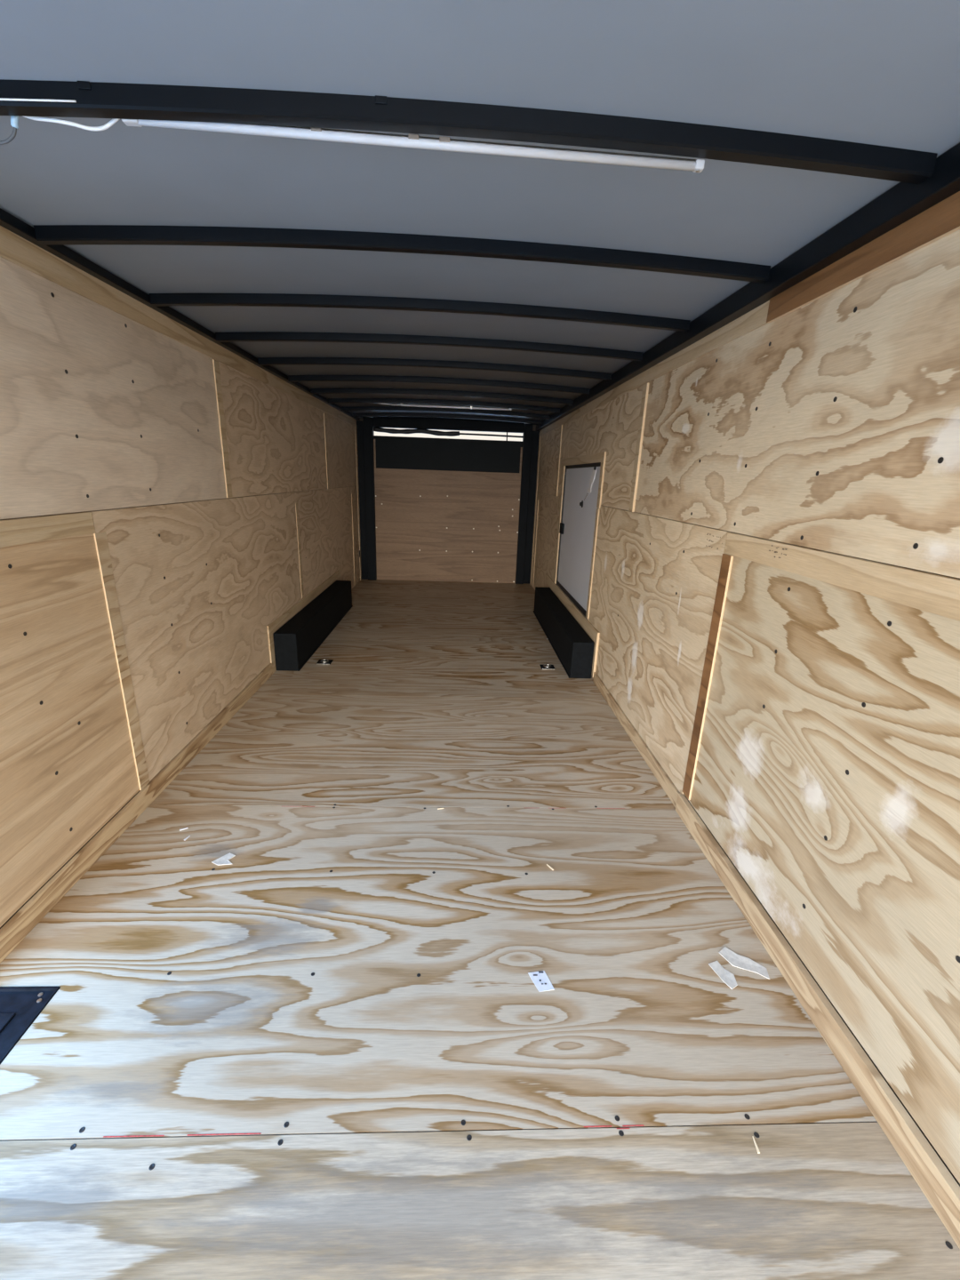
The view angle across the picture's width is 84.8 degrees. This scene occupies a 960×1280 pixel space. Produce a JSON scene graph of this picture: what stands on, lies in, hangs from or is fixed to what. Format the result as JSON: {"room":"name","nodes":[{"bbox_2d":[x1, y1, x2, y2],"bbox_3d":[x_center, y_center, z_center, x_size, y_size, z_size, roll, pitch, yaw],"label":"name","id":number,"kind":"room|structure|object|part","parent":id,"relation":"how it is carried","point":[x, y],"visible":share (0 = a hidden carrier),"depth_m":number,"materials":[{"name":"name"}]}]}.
{"room":"cargo space","nodes":[
{"label":"cargo space","id":0,"kind":"room"},
{"bbox_2d":[0,225,361,928],"bbox_3d":[-1.475,-0.516,2.777,0.084,2.180,9.005,1,17,-3],"label":"wall","id":1,"kind":"structure","parent":0,"point":[170,501],"depth_m":2.09,"materials":[{"name":"brown wood"}]},
{"bbox_2d":[0,663,272,963],"bbox_3d":[-1.455,0.569,2.615,0.016,0.084,2.440,1,17,-3],"label":"baseboard","id":2,"kind":"structure","parent":1,"relation":"attached to","point":[21,924],"depth_m":2.01,"materials":[{"name":"brown wood"}]},
{"bbox_2d":[0,208,359,420],"bbox_3d":[-1.397,-1.493,2.444,0.052,0.031,8.945,1,17,-3],"label":"roof side rail","id":3,"kind":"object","parent":1,"relation":"attached to","point":[8,221],"depth_m":2.00,"materials":[{"name":"black metal"}]},
{"bbox_2d":[358,417,535,431],"bbox_3d":[-0.437,-1.840,7.128,2.500,2.120,0.060,1,17,-3],"label":"wall","id":4,"kind":"structure","parent":0,"point":[361,419],"depth_m":6.85,"materials":[{"name":"black metal"}]},
{"bbox_2d":[356,416,376,580],"bbox_3d":[-1.506,-1.840,6.997,0.211,2.085,0.110,1,17,-3],"label":"trim","id":5,"kind":"structure","parent":4,"relation":"attached to","point":[364,428],"depth_m":6.95,"materials":[{"name":"black paint"}]},
{"bbox_2d":[373,426,459,436],"bbox_3d":[-0.812,-2.680,6.752,1.106,0.084,0.062,1,17,-3],"label":"cover","id":6,"kind":"object","parent":4,"relation":"hanging from","point":[375,428],"visible":1,"depth_m":6.73,"materials":[{"name":"black plastic"}]},
{"bbox_2d":[373,435,522,583],"bbox_3d":[-0.437,-1.715,7.077,1.934,1.872,0.020,1,17,-3],"label":"door","id":7,"kind":"structure","parent":4,"relation":"in","point":[447,509],"depth_m":7.06,"materials":[{"name":"brown wood"}]},
{"bbox_3d":[-0.412,-2.418,6.858,1.934,0.397,0.018,1,17,-3],"label":"panel","id":8,"kind":"part","parent":7,"relation":"part of","materials":[{"name":"black metal"}]},
{"bbox_2d":[372,416,524,432],"bbox_3d":[-0.400,-2.777,6.759,1.936,0.140,0.070,1,17,-3],"label":"trim","id":9,"kind":"structure","parent":4,"relation":"attached to","point":[394,422],"depth_m":6.73,"materials":[{"name":"black paint"}]},
{"bbox_2d":[459,432,523,440],"bbox_3d":[0.151,-2.653,6.808,0.850,0.127,0.024,1,17,-3],"label":"bar","id":10,"kind":"object","parent":4,"relation":"attached to","point":[468,434],"visible":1,"depth_m":6.80,"materials":[{"name":"black paint"}]},
{"bbox_2d":[515,423,539,583],"bbox_3d":[0.639,-1.794,7.096,0.211,2.085,0.110,1,17,-3],"label":"trim","id":11,"kind":"structure","parent":4,"relation":"attached to","point":[531,438],"depth_m":7.05,"materials":[{"name":"black paint"}]},
{"bbox_2d":[0,579,959,1279],"bbox_3d":[-0.306,0.515,3.165,2.500,0.061,9.045,1,17,-3],"label":"floor","id":12,"kind":"structure","parent":0,"point":[332,1050],"depth_m":1.41,"materials":[{"name":"brown wood"}]},
{"bbox_2d":[0,986,60,1063],"bbox_3d":[-1.343,1.123,1.007,0.357,0.016,0.974,1,17,-3],"label":"metal plate","id":13,"kind":"object","parent":12,"relation":"on","point":[20,1006],"visible":1,"depth_m":1.42,"materials":[{"name":"metal"}]},
{"bbox_2d":[211,852,235,865],"bbox_3d":[-0.954,0.829,1.972,0.066,0.003,0.075,16,22,37],"label":"scrap","id":14,"kind":"object","parent":12,"relation":"on","point":[224,860],"visible":1,"depth_m":1.98,"materials":[{"name":"white paper"}]},
{"bbox_2d":[272,580,352,671],"bbox_3d":[-1.447,-0.210,4.790,0.168,0.286,2.028,1,17,-3],"label":"box","id":15,"kind":"object","parent":12,"relation":"on","point":[296,641],"visible":1,"depth_m":4.26,"materials":[{"name":"black paint"}]},
{"bbox_2d":[316,659,333,664],"bbox_3d":[-1.202,0.164,4.064,0.110,0.018,0.104,1,17,-3],"label":"ring","id":16,"kind":"object","parent":12,"relation":"on","point":[320,661],"visible":1,"depth_m":4.05,"materials":[{"name":"silver metal"}]},
{"bbox_2d":[528,970,554,991],"bbox_3d":[0.180,1.003,1.545,0.050,0.002,0.073,-5,18,-20],"label":"paper label","id":17,"kind":"object","parent":12,"relation":"on","point":[540,980],"visible":1,"depth_m":1.54,"materials":[{"name":"white paper"}]},
{"bbox_2d":[539,664,555,669],"bbox_3d":[0.531,0.206,4.129,0.110,0.018,0.104,1,17,-3],"label":"ring","id":18,"kind":"object","parent":12,"relation":"on","point":[546,666],"visible":1,"depth_m":4.11,"materials":[{"name":"silver metal"}]},
{"bbox_2d":[533,586,594,678],"bbox_3d":[0.714,-0.146,4.838,0.166,0.282,2.015,1,17,-3],"label":"box","id":19,"kind":"object","parent":12,"relation":"on","point":[573,647],"visible":1,"depth_m":4.27,"materials":[{"name":"black paint"}]},
{"bbox_2d":[708,960,737,989],"bbox_3d":[0.741,1.010,1.587,0.046,0.003,0.090,-4,18,-19],"label":"scrap","id":20,"kind":"object","parent":12,"relation":"on","point":[728,978],"visible":1,"depth_m":1.58,"materials":[{"name":"white paper"}]},
{"bbox_2d":[719,946,769,979],"bbox_3d":[0.817,1.001,1.624,0.146,0.003,0.058,14,21,33],"label":"scrap","id":21,"kind":"object","parent":12,"relation":"on","point":[734,959],"visible":1,"depth_m":1.63,"materials":[{"name":"white paper"}]},
{"bbox_2d":[752,1136,759,1153],"bbox_3d":[0.617,1.131,1.177,0.005,0.004,0.030,1,17,-3],"label":"wood splinter","id":22,"kind":"object","parent":12,"relation":"on","point":[756,1145],"visible":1,"depth_m":1.17,"materials":[{"name":"beige wood"}]},
{"bbox_2d":[0,0,959,424],"bbox_3d":[-0.232,-1.515,2.514,2.440,0.048,9.005,1,17,-3],"label":"ceiling","id":23,"kind":"structure","parent":0,"point":[886,73],"depth_m":1.22,"materials":[{"name":"metal"}]},
{"bbox_2d":[33,224,770,283],"bbox_3d":[-0.205,-1.219,1.642,2.266,0.070,0.038,1,17,-3],"label":"bow","id":24,"kind":"object","parent":23,"relation":"attached to","point":[47,235],"visible":1,"depth_m":1.62,"materials":[{"name":"black paint"}]},
{"bbox_2d":[149,293,690,332],"bbox_3d":[-0.228,-1.401,2.226,2.266,0.070,0.038,1,17,-3],"label":"bow","id":25,"kind":"object","parent":23,"relation":"attached to","point":[156,300],"visible":1,"depth_m":2.21,"materials":[{"name":"black paint"}]},
{"bbox_2d":[215,331,642,361],"bbox_3d":[-0.250,-1.583,2.810,2.266,0.070,0.038,1,17,-3],"label":"bow","id":26,"kind":"object","parent":23,"relation":"attached to","point":[244,336],"visible":1,"depth_m":2.79,"materials":[{"name":"black paint"}]},
{"bbox_2d":[257,357,611,380],"bbox_3d":[-0.273,-1.765,3.394,2.266,0.070,0.038,1,17,-3],"label":"bow","id":27,"kind":"object","parent":23,"relation":"attached to","point":[262,361],"visible":1,"depth_m":3.37,"materials":[{"name":"black paint"}]},
{"bbox_2d":[288,375,589,394],"bbox_3d":[-0.296,-1.947,3.978,2.266,0.070,0.038,1,17,-3],"label":"bow","id":28,"kind":"object","parent":23,"relation":"attached to","point":[292,378],"visible":1,"depth_m":3.96,"materials":[{"name":"black paint"}]},
{"bbox_2d":[310,388,573,404],"bbox_3d":[-0.319,-2.129,4.562,2.266,0.070,0.038,1,17,-3],"label":"bow","id":29,"kind":"object","parent":23,"relation":"attached to","point":[405,391],"visible":1,"depth_m":4.54,"materials":[{"name":"black paint"}]},
{"bbox_2d":[328,398,559,412],"bbox_3d":[-0.342,-2.311,5.146,2.266,0.070,0.038,1,17,-3],"label":"bow","id":30,"kind":"object","parent":23,"relation":"attached to","point":[330,400],"visible":1,"depth_m":5.12,"materials":[{"name":"black paint"}]},
{"bbox_2d":[378,402,511,410],"bbox_3d":[-0.343,-2.303,5.181,1.309,0.026,0.028,1,17,-3],"label":"tube light","id":31,"kind":"object","parent":30,"relation":"attached to","point":[401,404],"visible":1,"depth_m":5.18,"materials":[{"name":"white plastic"}]},
{"bbox_2d":[402,404,509,410],"bbox_3d":[-0.230,-2.296,5.187,1.055,0.017,0.017,1,17,-3],"label":"diffuser","id":32,"kind":"object","parent":31,"relation":"attached to","point":[416,405],"depth_m":5.18,"materials":[{"name":"white plastic"}]},
{"bbox_2d":[341,406,550,419],"bbox_3d":[-0.365,-2.493,5.729,2.266,0.070,0.038,1,17,-3],"label":"bow","id":33,"kind":"object","parent":23,"relation":"attached to","point":[343,408],"visible":0.97,"depth_m":5.71,"materials":[{"name":"black paint"}]},
{"bbox_2d":[352,412,541,423],"bbox_3d":[-0.388,-2.675,6.313,2.266,0.070,0.038,1,17,-3],"label":"bow","id":34,"kind":"object","parent":23,"relation":"attached to","point":[367,414],"visible":1,"depth_m":6.29,"materials":[{"name":"black paint"}]},
{"bbox_2d":[0,79,937,183],"bbox_3d":[-0.182,-1.036,1.057,2.266,0.070,0.041,1,17,-3],"label":"bow","id":35,"kind":"object","parent":23,"relation":"attached to","point":[94,100],"visible":1,"depth_m":1.05,"materials":[{"name":"black paint"}]},
{"bbox_2d":[0,115,19,144],"bbox_3d":[-1.123,-1.044,1.060,0.393,0.064,0.014,2,17,0],"label":"wire","id":36,"kind":"object","parent":35,"relation":"attached to","point":[14,120],"visible":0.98,"depth_m":1.06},
{"bbox_2d":[0,97,76,102],"bbox_3d":[-1.037,-1.034,1.004,0.515,0.025,0.003,1,17,-3],"label":"tube light","id":37,"kind":"object","parent":35,"relation":"attached to","point":[1,99],"visible":1,"depth_m":1.01,"materials":[{"name":"white plastic"}]},
{"bbox_2d":[24,116,704,172],"bbox_3d":[-0.226,-1.035,1.088,1.408,0.038,0.021,1,17,-3],"label":"tube light","id":38,"kind":"object","parent":35,"relation":"attached to","point":[411,140],"visible":0.94,"depth_m":1.09,"materials":[{"name":"white plastic"}]},
{"bbox_3d":[-0.115,-1.038,1.090,1.145,0.027,0.010,1,17,-3],"label":"mounting rail","id":39,"kind":"part","parent":38,"relation":"part of","materials":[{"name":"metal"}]},
{"bbox_2d":[529,191,959,1186],"bbox_3d":[0.945,-0.464,2.888,0.110,2.180,9.005,1,17,-3],"label":"wall","id":40,"kind":"structure","parent":0,"point":[774,608],"depth_m":1.49,"materials":[{"name":"brown wood"}]},
{"bbox_2d":[553,451,606,618],"bbox_3d":[0.846,-0.983,4.677,0.042,1.235,1.655,1,17,-3],"label":"door","id":41,"kind":"structure","parent":40,"relation":"in","point":[582,478],"depth_m":4.50,"materials":[{"name":"white metal"}]},
{"bbox_2d":[536,142,959,431],"bbox_3d":[0.925,-1.424,2.556,0.064,0.070,8.945,1,17,-3],"label":"roof side rail","id":42,"kind":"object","parent":40,"relation":"attached to","point":[904,201],"depth_m":1.47,"materials":[{"name":"black metal"}]},
{"bbox_2d":[592,672,959,1248],"bbox_3d":[0.936,1.039,1.372,0.022,0.088,5.220,1,17,-3],"label":"baseboard","id":43,"kind":"structure","parent":40,"relation":"attached to","point":[940,1188],"depth_m":1.39,"materials":[{"name":"brown wood"}]}
]}

